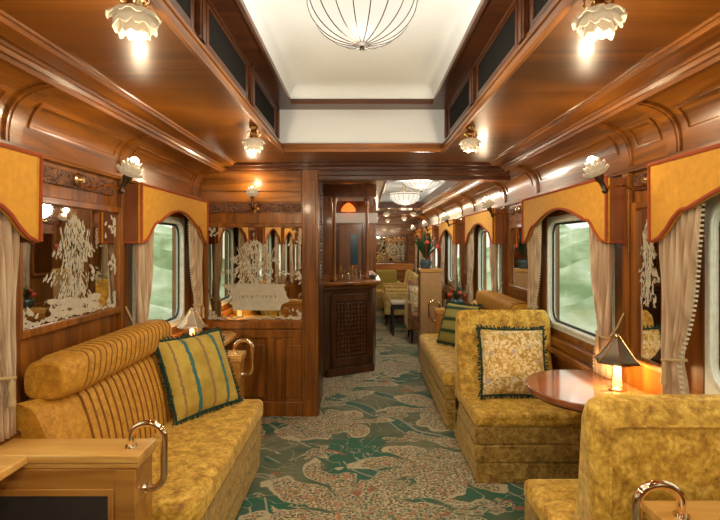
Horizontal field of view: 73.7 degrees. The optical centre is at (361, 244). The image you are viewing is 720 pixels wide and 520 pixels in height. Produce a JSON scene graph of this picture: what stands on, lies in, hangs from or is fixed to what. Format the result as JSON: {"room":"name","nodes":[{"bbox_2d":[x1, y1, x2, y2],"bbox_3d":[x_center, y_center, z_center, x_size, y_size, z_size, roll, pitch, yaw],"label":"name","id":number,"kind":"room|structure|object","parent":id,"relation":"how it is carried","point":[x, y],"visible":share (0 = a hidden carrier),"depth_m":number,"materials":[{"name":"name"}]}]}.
{"room":"train carriage","nodes":[
{"label":"train carriage","id":0,"kind":"room"},
{"bbox_2d":[16,161,193,403],"bbox_3d":[-1.435,0.300,4.500,0.130,2.300,15.000,0,0,0],"label":"wall","id":1,"kind":"structure","parent":0,"point":[30,350],"depth_m":2.49,"materials":[{"name":"brown wood"}]},
{"bbox_2d":[0,211,19,440],"bbox_3d":[-1.302,0.252,1.697,0.099,0.913,0.312,0,0,-8],"label":"curtain","id":2,"kind":"object","parent":1,"relation":"hanging from","point":[9,236],"visible":0.9,"depth_m":1.76,"materials":[{"name":"beige fabric"}]},
{"bbox_2d":[0,142,42,242],"bbox_3d":[-1.330,-0.185,1.260,0.134,0.352,1.295,0,0,0],"label":"valance","id":3,"kind":"object","parent":1,"relation":"attached to","point":[21,170],"visible":0.93,"depth_m":1.81,"materials":[{"name":"fabric"}]},
{"bbox_2d":[21,195,120,339],"bbox_3d":[-1.387,0.085,2.335,0.026,0.600,0.840,0,0,0],"label":"mirror","id":4,"kind":"object","parent":1,"relation":"attached to","point":[71,277],"visible":0.94,"depth_m":2.28,"materials":[{"name":"brown mirror"}]},
{"bbox_2d":[43,164,113,195],"bbox_3d":[-1.391,-0.312,2.335,0.015,0.075,0.690,0,0,0],"label":"trim","id":5,"kind":"structure","parent":1,"relation":"attached to","point":[51,175],"depth_m":2.27,"materials":[{"name":"brown wood"}]},
{"bbox_2d":[74,157,143,194],"bbox_3d":[-1.207,-0.322,2.284,0.388,0.175,0.116,0,0,20],"label":"wall light","id":6,"kind":"object","parent":1,"relation":"attached to","point":[130,168],"visible":1,"depth_m":2.22,"materials":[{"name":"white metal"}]},
{"bbox_2d":[0,9,234,198],"bbox_3d":[-1.218,-0.560,0.549,0.355,0.380,7.079,0,0,0],"label":"trim","id":7,"kind":"structure","parent":1,"relation":"attached to","point":[28,59],"depth_m":2.21,"materials":[{"name":"brown wood"}]},
{"bbox_2d":[125,231,153,323],"bbox_3d":[-1.306,0.252,2.895,0.099,0.913,0.262,0,0,8],"label":"curtain","id":8,"kind":"object","parent":1,"relation":"hanging from","point":[143,252],"visible":0.51,"depth_m":2.86,"materials":[{"name":"beige fabric"}]},
{"bbox_2d":[132,216,183,326],"bbox_3d":[-1.417,0.200,3.360,0.057,0.820,0.860,0,0,0],"label":"window","id":9,"kind":"structure","parent":1,"relation":"in","point":[177,222],"depth_m":3.72,"materials":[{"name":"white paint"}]},
{"bbox_2d":[124,182,208,243],"bbox_3d":[-1.330,-0.185,3.360,0.134,0.352,1.195,0,0,0],"label":"valance","id":10,"kind":"object","parent":1,"relation":"attached to","point":[146,205],"visible":0.94,"depth_m":2.94,"materials":[{"name":"fabric"}]},
{"bbox_2d":[188,219,204,333],"bbox_3d":[-1.302,0.252,3.802,0.099,0.913,0.312,0,0,-8],"label":"curtain","id":11,"kind":"object","parent":1,"relation":"hanging from","point":[195,242],"visible":0.79,"depth_m":3.79,"materials":[{"name":"beige fabric"}]},
{"bbox_2d":[199,167,318,415],"bbox_3d":[-0.885,0.385,4.112,1.030,2.130,0.135,0,0,0],"label":"wall partition","id":12,"kind":"structure","parent":0,"point":[285,375],"depth_m":4.06,"materials":[{"name":"brown wood"}]},
{"bbox_2d":[201,181,301,190],"bbox_3d":[-0.943,-0.500,4.083,0.855,0.080,0.011,0,0,0],"label":"trim","id":13,"kind":"structure","parent":12,"relation":"attached to","point":[205,185],"depth_m":4.08,"materials":[{"name":"brown wood"}]},
{"bbox_2d":[201,192,301,201],"bbox_3d":[-0.943,-0.407,4.083,0.855,0.085,0.011,0,0,0],"label":"trim","id":14,"kind":"structure","parent":12,"relation":"attached to","point":[208,196],"depth_m":4.08,"materials":[{"name":"brown wood"}]},
{"bbox_2d":[202,171,301,179],"bbox_3d":[-0.943,-0.590,4.083,0.855,0.080,0.011,0,0,0],"label":"trim","id":15,"kind":"structure","parent":12,"relation":"attached to","point":[224,175],"depth_m":4.08,"materials":[{"name":"brown wood"}]},
{"bbox_2d":[203,223,301,321],"bbox_3d":[-0.910,0.242,4.077,0.870,0.855,0.026,0,0,0],"label":"mirror","id":16,"kind":"object","parent":12,"relation":"attached to","point":[252,272],"visible":0.95,"depth_m":4.08,"materials":[{"name":"brown mirror"}]},
{"bbox_2d":[209,204,301,211],"bbox_3d":[-0.948,-0.315,4.082,0.865,0.070,0.015,0,0,0],"label":"trim","id":17,"kind":"structure","parent":12,"relation":"attached to","point":[212,207],"depth_m":4.07,"materials":[{"name":"brown wood"}]},
{"bbox_2d":[319,181,322,408],"bbox_3d":[-0.398,0.400,4.405,0.045,2.100,0.430,0,0,0],"label":"trim","id":18,"kind":"structure","parent":12,"relation":"attached to","point":[320,183],"depth_m":4.34,"materials":[{"name":"brown wood"}]},
{"bbox_2d":[320,190,322,280],"bbox_3d":[-0.385,-0.085,4.415,0.026,0.830,0.296,0,0,0],"label":"trim","id":19,"kind":"structure","parent":12,"relation":"attached to","point":[321,193],"depth_m":4.45,"materials":[{"name":"brown wood"}]},
{"bbox_2d":[228,162,495,170],"bbox_3d":[0.000,-0.655,4.018,2.240,0.051,0.135,0,0,0],"label":"trim","id":20,"kind":"structure","parent":12,"relation":"attached to","point":[237,166],"depth_m":4.00,"materials":[{"name":"brown wood"}]},
{"bbox_2d":[318,166,510,181],"bbox_3d":[0.445,-0.615,4.100,1.630,0.130,0.180,0,0,0],"label":"trim","id":21,"kind":"structure","parent":12,"relation":"attached to","point":[498,175],"depth_m":4.04,"materials":[{"name":"brown wood"}]},
{"bbox_2d":[0,0,719,161],"bbox_3d":[0.000,-0.695,0.545,2.240,0.030,7.090,0,0,0],"label":"ceiling","id":22,"kind":"structure","parent":0,"point":[564,70],"depth_m":1.86,"materials":[{"name":"brown wood"}]},
{"bbox_2d":[105,0,161,44],"bbox_3d":[-0.583,-0.604,1.235,0.130,0.150,0.132,0,0,0],"label":"ceiling light","id":23,"kind":"object","parent":22,"relation":"attached to","point":[131,19],"visible":1,"depth_m":1.21,"materials":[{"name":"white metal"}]},
{"bbox_2d":[146,0,283,153],"bbox_3d":[-0.586,-0.698,0.205,0.068,0.104,6.390,0,0,0],"label":"trim","id":24,"kind":"structure","parent":22,"relation":"attached to","point":[165,9],"depth_m":1.73,"materials":[{"name":"brown wood"}]},
{"bbox_2d":[169,0,279,138],"bbox_3d":[-0.610,-0.845,0.220,0.060,0.230,6.420,0,0,0],"label":"trim","id":25,"kind":"structure","parent":22,"relation":"attached to","point":[199,29],"depth_m":2.09,"materials":[{"name":"brown wood"}]},
{"bbox_2d":[171,0,193,28],"bbox_3d":[-0.601,-0.852,1.370,0.012,0.173,0.660,0,0,0],"label":"vent grille","id":26,"kind":"object","parent":25,"relation":"attached to","point":[186,7],"visible":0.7,"depth_m":1.65,"materials":[{"name":"black metal"}]},
{"bbox_2d":[206,1,247,97],"bbox_3d":[-0.601,-0.852,2.170,0.012,0.173,0.660,0,0,0],"label":"vent grille","id":27,"kind":"object","parent":25,"relation":"attached to","point":[218,40],"visible":0.77,"depth_m":2.11,"materials":[{"name":"black metal"}]},
{"bbox_2d":[254,76,274,132],"bbox_3d":[-0.601,-0.852,2.970,0.012,0.173,0.660,0,0,0],"label":"vent grille","id":28,"kind":"object","parent":25,"relation":"attached to","point":[263,105],"visible":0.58,"depth_m":2.93,"materials":[{"name":"black metal"}]},
{"bbox_2d":[242,125,265,152],"bbox_3d":[-0.616,-0.604,2.740,0.130,0.150,0.132,0,0,0],"label":"ceiling light","id":29,"kind":"object","parent":22,"relation":"attached to","point":[253,144],"visible":0.99,"depth_m":2.72,"materials":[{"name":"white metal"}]},
{"bbox_2d":[277,143,446,151],"bbox_3d":[0.000,-0.682,3.391,1.200,0.065,0.078,0,0,0],"label":"trim","id":30,"kind":"structure","parent":22,"relation":"attached to","point":[287,147],"depth_m":3.36,"materials":[{"name":"brown wood"}]},
{"bbox_2d":[279,110,444,142],"bbox_3d":[0.000,-0.826,3.421,1.210,0.272,0.018,0,0,0],"label":"end panel","id":31,"kind":"object","parent":22,"relation":"attached to","point":[296,126],"visible":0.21,"depth_m":3.41,"materials":[{"name":"beige paint"}]},
{"bbox_2d":[459,125,481,152],"bbox_3d":[0.620,-0.604,2.740,0.130,0.150,0.132,0,0,0],"label":"ceiling light","id":32,"kind":"object","parent":22,"relation":"attached to","point":[470,143],"visible":0.99,"depth_m":2.72,"materials":[{"name":"white glass"}]},
{"bbox_2d":[444,0,554,138],"bbox_3d":[0.610,-0.845,0.220,0.060,0.230,6.420,0,0,0],"label":"trim","id":33,"kind":"structure","parent":22,"relation":"attached to","point":[524,29],"depth_m":2.09,"materials":[{"name":"brown wood"}]},
{"bbox_2d":[449,76,469,132],"bbox_3d":[0.601,-0.852,2.970,0.012,0.173,0.660,0,0,0],"label":"vent grille","id":34,"kind":"object","parent":33,"relation":"attached to","point":[460,105],"visible":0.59,"depth_m":2.93,"materials":[{"name":"black metal"}]},
{"bbox_2d":[476,1,517,97],"bbox_3d":[0.601,-0.852,2.170,0.012,0.173,0.660,0,0,0],"label":"vent grille","id":35,"kind":"object","parent":33,"relation":"attached to","point":[505,40],"visible":0.76,"depth_m":2.11,"materials":[{"name":"black metal"}]},
{"bbox_2d":[530,0,551,28],"bbox_3d":[0.601,-0.852,1.370,0.012,0.173,0.660,0,0,0],"label":"vent grille","id":36,"kind":"object","parent":33,"relation":"attached to","point":[537,7],"visible":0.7,"depth_m":1.65,"materials":[{"name":"black metal"}]},
{"bbox_2d":[440,0,577,153],"bbox_3d":[0.586,-0.698,0.205,0.068,0.104,6.390,0,0,0],"label":"trim","id":37,"kind":"structure","parent":22,"relation":"attached to","point":[558,9],"depth_m":1.73,"materials":[{"name":"brown wood"}]},
{"bbox_2d":[571,0,627,44],"bbox_3d":[0.612,-0.604,1.235,0.130,0.150,0.132,0,0,0],"label":"ceiling light","id":38,"kind":"object","parent":22,"relation":"attached to","point":[600,20],"visible":1,"depth_m":1.21,"materials":[{"name":"white glass"}]},
{"bbox_2d":[243,0,480,98],"bbox_3d":[0.000,-1.034,0.153,0.987,0.112,6.210,0,0,0],"label":"ceiling","id":39,"kind":"structure","parent":0,"point":[310,65],"depth_m":2.71,"materials":[{"name":"beige paint"}]},
{"bbox_2d":[307,0,416,51],"bbox_3d":[0.000,-0.940,1.960,0.457,0.300,0.457,0,0,-41],"label":"ceiling lamp","id":40,"kind":"object","parent":39,"relation":"attached to","point":[361,25],"visible":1,"depth_m":1.86,"materials":[{"name":"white glass"}]},
{"bbox_2d":[323,182,417,216],"bbox_3d":[-0.165,-0.745,8.095,2.570,0.130,7.810,0,0,0],"label":"ceiling","id":41,"kind":"structure","parent":0,"point":[380,185],"depth_m":6.53,"materials":[{"name":"brown wood"}]},
{"bbox_2d":[376,182,460,207],"bbox_3d":[0.655,-0.718,6.500,0.810,0.115,4.200,0,0,0],"label":"trim","id":42,"kind":"structure","parent":41,"relation":"attached to","point":[446,186],"depth_m":7.29,"materials":[{"name":"brown wood"}]},
{"bbox_2d":[235,309,525,519],"bbox_3d":[0.000,1.475,4.500,3.000,0.050,15.000,0,0,0],"label":"floor","id":43,"kind":"structure","parent":0,"point":[379,445],"depth_m":3.25,"materials":[{"name":"green carpet"}]},
{"bbox_2d":[0,419,167,519],"bbox_3d":[-1.035,1.041,1.365,0.660,0.818,0.900,0,0,0],"label":"base cabinet","id":44,"kind":"object","parent":43,"relation":"on","point":[41,479],"visible":0.98,"depth_m":1.67,"materials":[{"name":"brown wood"}]},
{"bbox_2d":[16,319,262,519],"bbox_3d":[-1.003,0.954,2.490,0.726,0.993,1.300,0,0,0],"label":"sofa","id":45,"kind":"object","parent":43,"relation":"on","point":[100,387],"visible":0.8,"depth_m":2.25,"materials":[{"name":"yellow fabric"}]},
{"bbox_2d":[155,326,243,425],"bbox_3d":[-0.986,0.775,2.915,0.236,0.481,0.521,0,0,32],"label":"cushion","id":46,"kind":"object","parent":45,"relation":"on","point":[197,371],"visible":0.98,"depth_m":2.83,"materials":[{"name":"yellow fabric"}]},
{"bbox_2d":[150,399,262,519],"bbox_3d":[-0.920,1.058,2.490,0.560,0.115,1.300,0,0,0],"label":"seat cushion","id":47,"kind":"object","parent":45,"relation":"on","point":[204,450],"depth_m":2.29,"materials":[{"name":"fabric"}]},
{"bbox_2d":[205,331,237,346],"bbox_3d":[-1.160,1.085,3.690,0.300,0.730,0.700,0,0,0],"label":"table","id":48,"kind":"object","parent":43,"relation":"on","point":[230,336],"visible":0.21,"depth_m":3.81,"materials":[{"name":"brown wood"}]},
{"bbox_2d":[177,307,206,335],"bbox_3d":[-1.210,0.581,3.420,0.211,0.276,0.204,0,0,0],"label":"table lamp","id":49,"kind":"object","parent":48,"relation":"on","point":[192,320],"visible":0.78,"depth_m":3.38,"materials":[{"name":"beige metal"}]},
{"bbox_2d":[225,338,253,398],"bbox_3d":[-1.047,1.041,3.255,0.636,0.818,0.150,0,0,0],"label":"base cabinet","id":50,"kind":"object","parent":43,"relation":"on","point":[236,356],"visible":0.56,"depth_m":3.23,"materials":[{"name":"brown wood"}]},
{"bbox_2d":[323,198,377,345],"bbox_3d":[-0.580,0.390,6.870,1.600,2.120,0.260,0,0,0],"label":"cabinet","id":51,"kind":"object","parent":43,"relation":"on","point":[350,226],"visible":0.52,"depth_m":6.83,"materials":[{"name":"brown wood"}]},
{"bbox_2d":[323,275,381,377],"bbox_3d":[-0.335,0.927,5.885,1.130,1.045,1.430,0,0,0],"label":"bar counter","id":52,"kind":"object","parent":43,"relation":"on","point":[348,303],"depth_m":5.38,"materials":[{"name":"brown wood"}]},
{"bbox_2d":[330,198,338,281],"bbox_3d":[-0.310,-0.061,5.360,0.100,0.930,0.098,0,0,0],"label":"column","id":53,"kind":"structure","parent":52,"relation":"on","point":[334,278],"depth_m":5.34,"materials":[{"name":"brown wood"}]},
{"bbox_2d":[323,184,376,205],"bbox_3d":[-0.395,-0.599,5.940,1.110,0.142,1.320,0,0,0],"label":"canopy","id":54,"kind":"object","parent":53,"relation":"on","point":[342,192],"visible":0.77,"depth_m":5.28,"materials":[{"name":"brown wood"}]},
{"bbox_2d":[323,275,381,286],"bbox_3d":[-0.335,0.430,5.885,1.130,0.050,1.430,0,0,0],"label":"countertop","id":55,"kind":"structure","parent":52,"relation":"on","point":[358,280],"depth_m":5.45,"materials":[{"name":"brown wood"}]},
{"bbox_2d":[363,201,370,278],"bbox_3d":[0.060,-0.061,5.720,0.100,0.930,0.098,0,0,0],"label":"column","id":56,"kind":"structure","parent":52,"relation":"on","point":[366,203],"depth_m":5.70,"materials":[{"name":"brown wood"}]},
{"bbox_2d":[376,270,400,308],"bbox_3d":[0.420,1.020,11.210,0.940,0.860,0.620,0,0,0],"label":"sofa","id":57,"kind":"object","parent":43,"relation":"on","point":[386,276],"visible":0.2,"depth_m":11.32,"materials":[{"name":"yellow fabric"}]},
{"bbox_2d":[376,263,413,282],"bbox_3d":[0.485,0.950,11.760,1.530,1.000,0.440,0,0,0],"label":"sideboard","id":58,"kind":"object","parent":43,"relation":"on","point":[401,268],"visible":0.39,"depth_m":11.54,"materials":[{"name":"brown wood"}]},
{"bbox_2d":[384,274,417,325],"bbox_3d":[0.748,1.001,8.847,0.657,0.902,0.660,0,0,6],"label":"armchair","id":59,"kind":"object","parent":43,"relation":"on","point":[392,294],"visible":0.46,"depth_m":8.54,"materials":[{"name":"beige fabric"}]},
{"bbox_2d":[390,300,413,335],"bbox_3d":[0.650,1.183,7.850,0.360,0.535,0.400,0,0,0],"label":"side table","id":60,"kind":"object","parent":43,"relation":"on","point":[395,304],"visible":0.53,"depth_m":7.66,"materials":[{"name":"brown wood"}]},
{"bbox_2d":[405,280,447,343],"bbox_3d":[1.000,1.001,7.328,0.660,0.902,0.657,0,0,0],"label":"armchair","id":61,"kind":"object","parent":43,"relation":"on","point":[411,318],"visible":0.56,"depth_m":7.07,"materials":[{"name":"brown fabric"}]},
{"bbox_2d":[417,268,442,362],"bbox_3d":[0.840,0.870,5.950,0.280,1.160,0.260,0,0,0],"label":"screen","id":62,"kind":"object","parent":43,"relation":"on","point":[429,279],"visible":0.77,"depth_m":5.83,"materials":[{"name":"beige wood"}]},
{"bbox_2d":[412,231,440,267],"bbox_3d":[0.801,0.052,5.960,0.375,0.474,0.425,0,0,0],"label":"potted plant","id":63,"kind":"object","parent":62,"relation":"on","point":[424,246],"visible":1,"depth_m":5.90,"materials":[{"name":"green plant"}]},
{"bbox_2d":[428,300,444,333],"bbox_3d":[1.067,1.041,5.570,0.596,0.818,0.140,0,0,0],"label":"base cabinet","id":64,"kind":"object","parent":43,"relation":"on","point":[439,310],"visible":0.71,"depth_m":5.51,"materials":[{"name":"brown wood"}]},
{"bbox_2d":[419,290,526,428],"bbox_3d":[1.003,0.954,4.600,0.726,0.993,1.700,0,0,0],"label":"sofa","id":65,"kind":"object","parent":43,"relation":"on","point":[437,365],"visible":0.38,"depth_m":4.23,"materials":[{"name":"yellow fabric"}]},
{"bbox_2d":[419,334,454,386],"bbox_3d":[0.920,1.058,4.600,0.560,0.115,1.700,0,0,0],"label":"seat cushion","id":66,"kind":"object","parent":65,"relation":"on","point":[441,357],"depth_m":4.34,"materials":[{"name":"fabric"}]},
{"bbox_2d":[436,300,481,345],"bbox_3d":[0.958,0.790,4.766,0.193,0.446,0.472,0,0,-38],"label":"cushion","id":67,"kind":"object","parent":65,"relation":"on","point":[446,335],"visible":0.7,"depth_m":4.79,"materials":[{"name":"green fabric"}]},
{"bbox_2d":[454,310,581,482],"bbox_3d":[1.020,0.960,3.236,0.674,0.980,0.686,0,0,0],"label":"lounge chair","id":68,"kind":"object","parent":43,"relation":"on","point":[504,440],"visible":0.71,"depth_m":2.91,"materials":[{"name":"yellow fabric"}]},
{"bbox_2d":[475,324,548,399],"bbox_3d":[0.996,0.771,3.176,0.495,0.479,0.171,0,0,-4],"label":"cushion","id":69,"kind":"object","parent":68,"relation":"on","point":[508,356],"visible":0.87,"depth_m":3.13,"materials":[{"name":"fabric"}]},
{"bbox_2d":[456,388,581,426],"bbox_3d":[1.020,1.051,3.198,0.674,0.108,0.610,0,0,0],"label":"seat cushion","id":70,"kind":"object","parent":68,"relation":"on","point":[497,412],"depth_m":2.92,"materials":[{"name":"fabric"}]},
{"bbox_2d":[525,370,645,412],"bbox_3d":[1.099,1.080,2.410,0.527,0.740,0.660,0,0,0],"label":"dining table","id":71,"kind":"object","parent":43,"relation":"on","point":[570,390],"visible":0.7,"depth_m":2.39,"materials":[{"name":"brown wood"}]},
{"bbox_2d":[594,333,641,391],"bbox_3d":[1.255,0.572,2.360,0.220,0.276,0.214,0,0,0],"label":"table lamp","id":72,"kind":"object","parent":71,"relation":"on","point":[616,353],"visible":1,"depth_m":2.33,"materials":[{"name":"fabric"}]},
{"bbox_2d":[524,394,719,519],"bbox_3d":[1.038,0.960,1.759,0.674,0.980,0.686,0,0,0],"label":"lounge chair","id":73,"kind":"object","parent":43,"relation":"on","point":[627,441],"visible":0.77,"depth_m":1.44,"materials":[{"name":"yellow fabric"}]},
{"bbox_2d":[524,479,577,519],"bbox_3d":[1.038,1.051,1.797,0.674,0.108,0.610,0,0,0],"label":"seat cushion","id":74,"kind":"object","parent":73,"relation":"on","point":[546,499],"depth_m":1.94,"materials":[{"name":"fabric"}]},
{"bbox_2d":[632,479,719,519],"bbox_3d":[1.047,1.041,0.995,0.636,0.818,0.760,0,0,0],"label":"base cabinet","id":75,"kind":"object","parent":43,"relation":"on","point":[680,509],"visible":1,"depth_m":1.29,"materials":[{"name":"brown wood"}]},
{"bbox_2d":[376,224,417,271],"bbox_3d":[0.000,0.300,12.050,3.000,2.300,0.100,0,0,0],"label":"wall","id":76,"kind":"structure","parent":0,"point":[381,229],"depth_m":12.00,"materials":[{"name":"brown wood"}]},
{"bbox_2d":[376,235,407,262],"bbox_3d":[0.600,0.110,11.979,1.080,0.700,0.039,0,0,0],"label":"wall mirror","id":77,"kind":"object","parent":76,"relation":"attached to","point":[389,248],"visible":0.73,"depth_m":11.98,"materials":[{"name":"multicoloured mirror"}]},
{"bbox_2d":[376,211,425,223],"bbox_3d":[-0.010,-0.590,10.575,2.780,0.180,1.950,0,0,0],"label":"trim","id":78,"kind":"structure","parent":76,"relation":"attached to","point":[382,220],"depth_m":11.50,"materials":[{"name":"brown wood"}]},
{"bbox_2d":[380,182,444,201],"bbox_3d":[0.655,-0.851,6.500,0.793,0.162,4.183,0,0,0],"label":"ceiling","id":79,"kind":"structure","parent":0,"point":[391,187],"depth_m":8.03,"materials":[{"name":"beige paint"}]},
{"bbox_2d":[390,185,419,206],"bbox_3d":[0.630,-0.743,7.040,0.453,0.375,0.453,0,0,41],"label":"ceiling lamp","id":80,"kind":"object","parent":79,"relation":"attached to","point":[404,198],"visible":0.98,"depth_m":6.89,"materials":[{"name":"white glass"}]},
{"bbox_2d":[402,182,439,192],"bbox_3d":[0.630,-0.743,5.100,0.453,0.375,0.453,0,0,41],"label":"ceiling lamp","id":81,"kind":"object","parent":79,"relation":"attached to","point":[421,186],"visible":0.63,"depth_m":5.00,"materials":[{"name":"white glass"}]},
{"bbox_2d":[418,170,704,393],"bbox_3d":[1.435,0.300,4.500,0.130,2.300,15.000,0,0,0],"label":"wall","id":82,"kind":"structure","parent":0,"point":[646,380],"depth_m":2.52,"materials":[{"name":"brown wood"}]},
{"bbox_2d":[438,219,460,243],"bbox_3d":[1.330,-0.185,7.300,0.134,0.352,1.315,0,0,0],"label":"valance","id":83,"kind":"object","parent":82,"relation":"attached to","point":[454,230],"visible":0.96,"depth_m":6.76,"materials":[{"name":"fabric"}]},
{"bbox_2d":[448,233,459,286],"bbox_3d":[1.417,0.200,7.300,0.057,0.820,0.980,0,0,0],"label":"window","id":84,"kind":"structure","parent":82,"relation":"in","point":[449,236],"depth_m":7.73,"materials":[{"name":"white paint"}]},
{"bbox_2d":[452,243,460,288],"bbox_3d":[1.304,0.252,6.785,0.099,0.913,0.282,0,0,-8],"label":"curtain","id":85,"kind":"object","parent":82,"relation":"hanging from","point":[455,279],"visible":0.71,"depth_m":6.71,"materials":[{"name":"beige fabric"}]},
{"bbox_2d":[452,243,457,288],"bbox_3d":[1.315,0.252,6.796,0.053,0.913,0.244,0,0,0],"label":"drape","id":86,"kind":"object","parent":85,"relation":"hanging from","point":[454,246],"depth_m":6.71,"materials":[{"name":"beige fabric"}]},
{"bbox_2d":[466,229,473,303],"bbox_3d":[1.304,0.252,5.805,0.099,0.913,0.282,0,0,8],"label":"curtain","id":87,"kind":"object","parent":82,"relation":"hanging from","point":[470,245],"visible":0.89,"depth_m":5.78,"materials":[{"name":"beige fabric"}]},
{"bbox_2d":[464,208,503,243],"bbox_3d":[1.330,-0.185,5.295,0.134,0.352,1.305,0,0,0],"label":"valance","id":88,"kind":"object","parent":82,"relation":"attached to","point":[492,226],"visible":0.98,"depth_m":4.84,"materials":[{"name":"fabric"}]},
{"bbox_2d":[478,227,501,293],"bbox_3d":[1.417,0.200,5.295,0.057,0.820,0.970,0,0,0],"label":"window","id":89,"kind":"structure","parent":82,"relation":"in","point":[481,231],"depth_m":5.71,"materials":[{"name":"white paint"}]},
{"bbox_2d":[489,239,502,291],"bbox_3d":[1.304,0.252,4.785,0.099,0.913,0.282,0,0,-8],"label":"curtain","id":90,"kind":"object","parent":82,"relation":"hanging from","point":[493,251],"visible":0.44,"depth_m":4.71,"materials":[{"name":"beige fabric"}]},
{"bbox_2d":[481,197,519,217],"bbox_3d":[1.210,-0.322,4.161,0.386,0.175,0.116,0,0,-18],"label":"wall light","id":91,"kind":"object","parent":82,"relation":"attached to","point":[487,203],"visible":1,"depth_m":4.11,"materials":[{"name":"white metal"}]},
{"bbox_2d":[509,224,527,292],"bbox_3d":[1.387,0.110,4.200,0.026,0.590,0.610,0,0,0],"label":"mirror","id":92,"kind":"object","parent":82,"relation":"attached to","point":[518,258],"visible":0.5,"depth_m":4.30,"materials":[{"name":"brown mirror"}]},
{"bbox_2d":[526,221,541,309],"bbox_3d":[1.304,0.252,3.665,0.099,0.913,0.282,0,0,8],"label":"curtain","id":93,"kind":"object","parent":82,"relation":"hanging from","point":[534,243],"visible":0.67,"depth_m":3.64,"materials":[{"name":"beige fabric"}]},
{"bbox_2d":[406,12,719,228],"bbox_3d":[1.218,-0.560,4.500,0.355,0.380,14.980,0,0,0],"label":"trim","id":94,"kind":"structure","parent":82,"relation":"attached to","point":[688,68],"depth_m":2.30,"materials":[{"name":"brown wood"}]},
{"bbox_2d":[521,176,625,243],"bbox_3d":[1.330,-0.185,3.150,0.134,0.352,1.315,0,0,0],"label":"valance","id":95,"kind":"object","parent":82,"relation":"attached to","point":[604,213],"visible":0.96,"depth_m":2.69,"materials":[{"name":"fabric"}]},
{"bbox_2d":[547,214,614,344],"bbox_3d":[1.417,0.200,3.150,0.057,0.820,0.980,0,0,0],"label":"window","id":96,"kind":"structure","parent":82,"relation":"in","point":[553,222],"depth_m":3.47,"materials":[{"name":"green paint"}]},
{"bbox_2d":[547,333,621,374],"bbox_3d":[1.357,0.725,3.150,0.085,0.150,1.260,0,0,0],"label":"trim","id":97,"kind":"structure","parent":82,"relation":"attached to","point":[574,356],"depth_m":3.09,"materials":[{"name":"brown wood"}]},
{"bbox_2d":[589,225,624,378],"bbox_3d":[1.304,0.252,2.635,0.099,0.913,0.282,0,0,-8],"label":"curtain","id":98,"kind":"object","parent":82,"relation":"hanging from","point":[601,254],"visible":0.74,"depth_m":2.59,"materials":[{"name":"beige fabric"}]},
{"bbox_2d":[589,225,613,378],"bbox_3d":[1.315,0.252,2.646,0.053,0.913,0.244,0,0,0],"label":"drape","id":99,"kind":"object","parent":98,"relation":"hanging from","point":[601,254],"depth_m":2.59,"materials":[{"name":"beige fabric"}]},
{"bbox_2d":[583,156,646,193],"bbox_3d":[1.210,-0.322,2.256,0.386,0.175,0.116,0,0,-18],"label":"wall light","id":100,"kind":"object","parent":82,"relation":"attached to","point":[595,168],"visible":0.98,"depth_m":2.20,"materials":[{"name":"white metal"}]},
{"bbox_2d":[631,201,661,373],"bbox_3d":[1.387,0.190,2.315,0.026,0.810,0.280,0,0,0],"label":"mirror","id":101,"kind":"object","parent":82,"relation":"attached to","point":[646,288],"visible":0.77,"depth_m":2.36,"materials":[{"name":"brown wood"}]},
{"bbox_2d":[638,208,660,364],"bbox_3d":[1.395,0.190,2.315,0.007,0.740,0.210,0,0,0],"label":"mirror glass","id":102,"kind":"object","parent":101,"relation":"attached to","point":[649,274],"depth_m":2.33,"materials":[{"name":"multicoloured"}]},
{"bbox_2d":[659,203,704,393],"bbox_3d":[1.304,0.252,1.990,0.099,0.913,0.282,0,0,8],"label":"curtain","id":103,"kind":"object","parent":82,"relation":"hanging from","point":[679,249],"visible":0.87,"depth_m":1.98,"materials":[{"name":"beige fabric"}]},
{"bbox_2d":[647,143,719,242],"bbox_3d":[1.330,-0.185,1.472,0.134,0.352,1.320,0,0,0],"label":"valance","id":104,"kind":"object","parent":82,"relation":"attached to","point":[677,184],"visible":0.93,"depth_m":1.94,"materials":[{"name":"fabric"}]},
{"bbox_2d":[705,193,719,393],"bbox_3d":[1.417,0.200,1.472,0.057,0.820,0.985,0,0,0],"label":"window","id":105,"kind":"structure","parent":82,"relation":"in","point":[712,205],"depth_m":1.91,"materials":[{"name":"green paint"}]},
{"bbox_3d":[0.000,0.150,-3.050,3.000,2.600,0.100,0,0,0],"label":"wall","id":106,"kind":"structure","parent":0,"visible":0},
{"bbox_2d":[211,0,512,109],"bbox_3d":[0.000,-0.971,0.220,1.280,0.038,6.420,0,0,0],"label":"trim","id":107,"kind":"structure","parent":106,"relation":"attached to","point":[234,13],"depth_m":2.50,"materials":[{"name":"brown wood"}]},
{"label":"outside","id":108,"kind":"structure","parent":0,"visible":0},
{"bbox_2d":[148,224,171,319],"bbox_3d":[-7.100,0.962,8.000,9.000,4.406,44.000,0,0,0],"label":"bank","id":109,"kind":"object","parent":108,"point":[160,307],"visible":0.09,"depth_m":14.13,"materials":[{"name":"green plant"}]},
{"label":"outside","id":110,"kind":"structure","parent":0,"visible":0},
{"bbox_2d":[436,224,596,333],"bbox_3d":[7.100,0.962,8.000,9.000,4.406,44.000,0,0,0],"label":"bank","id":111,"kind":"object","parent":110,"point":[577,307],"visible":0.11,"depth_m":13.83,"materials":[{"name":"green plant"}]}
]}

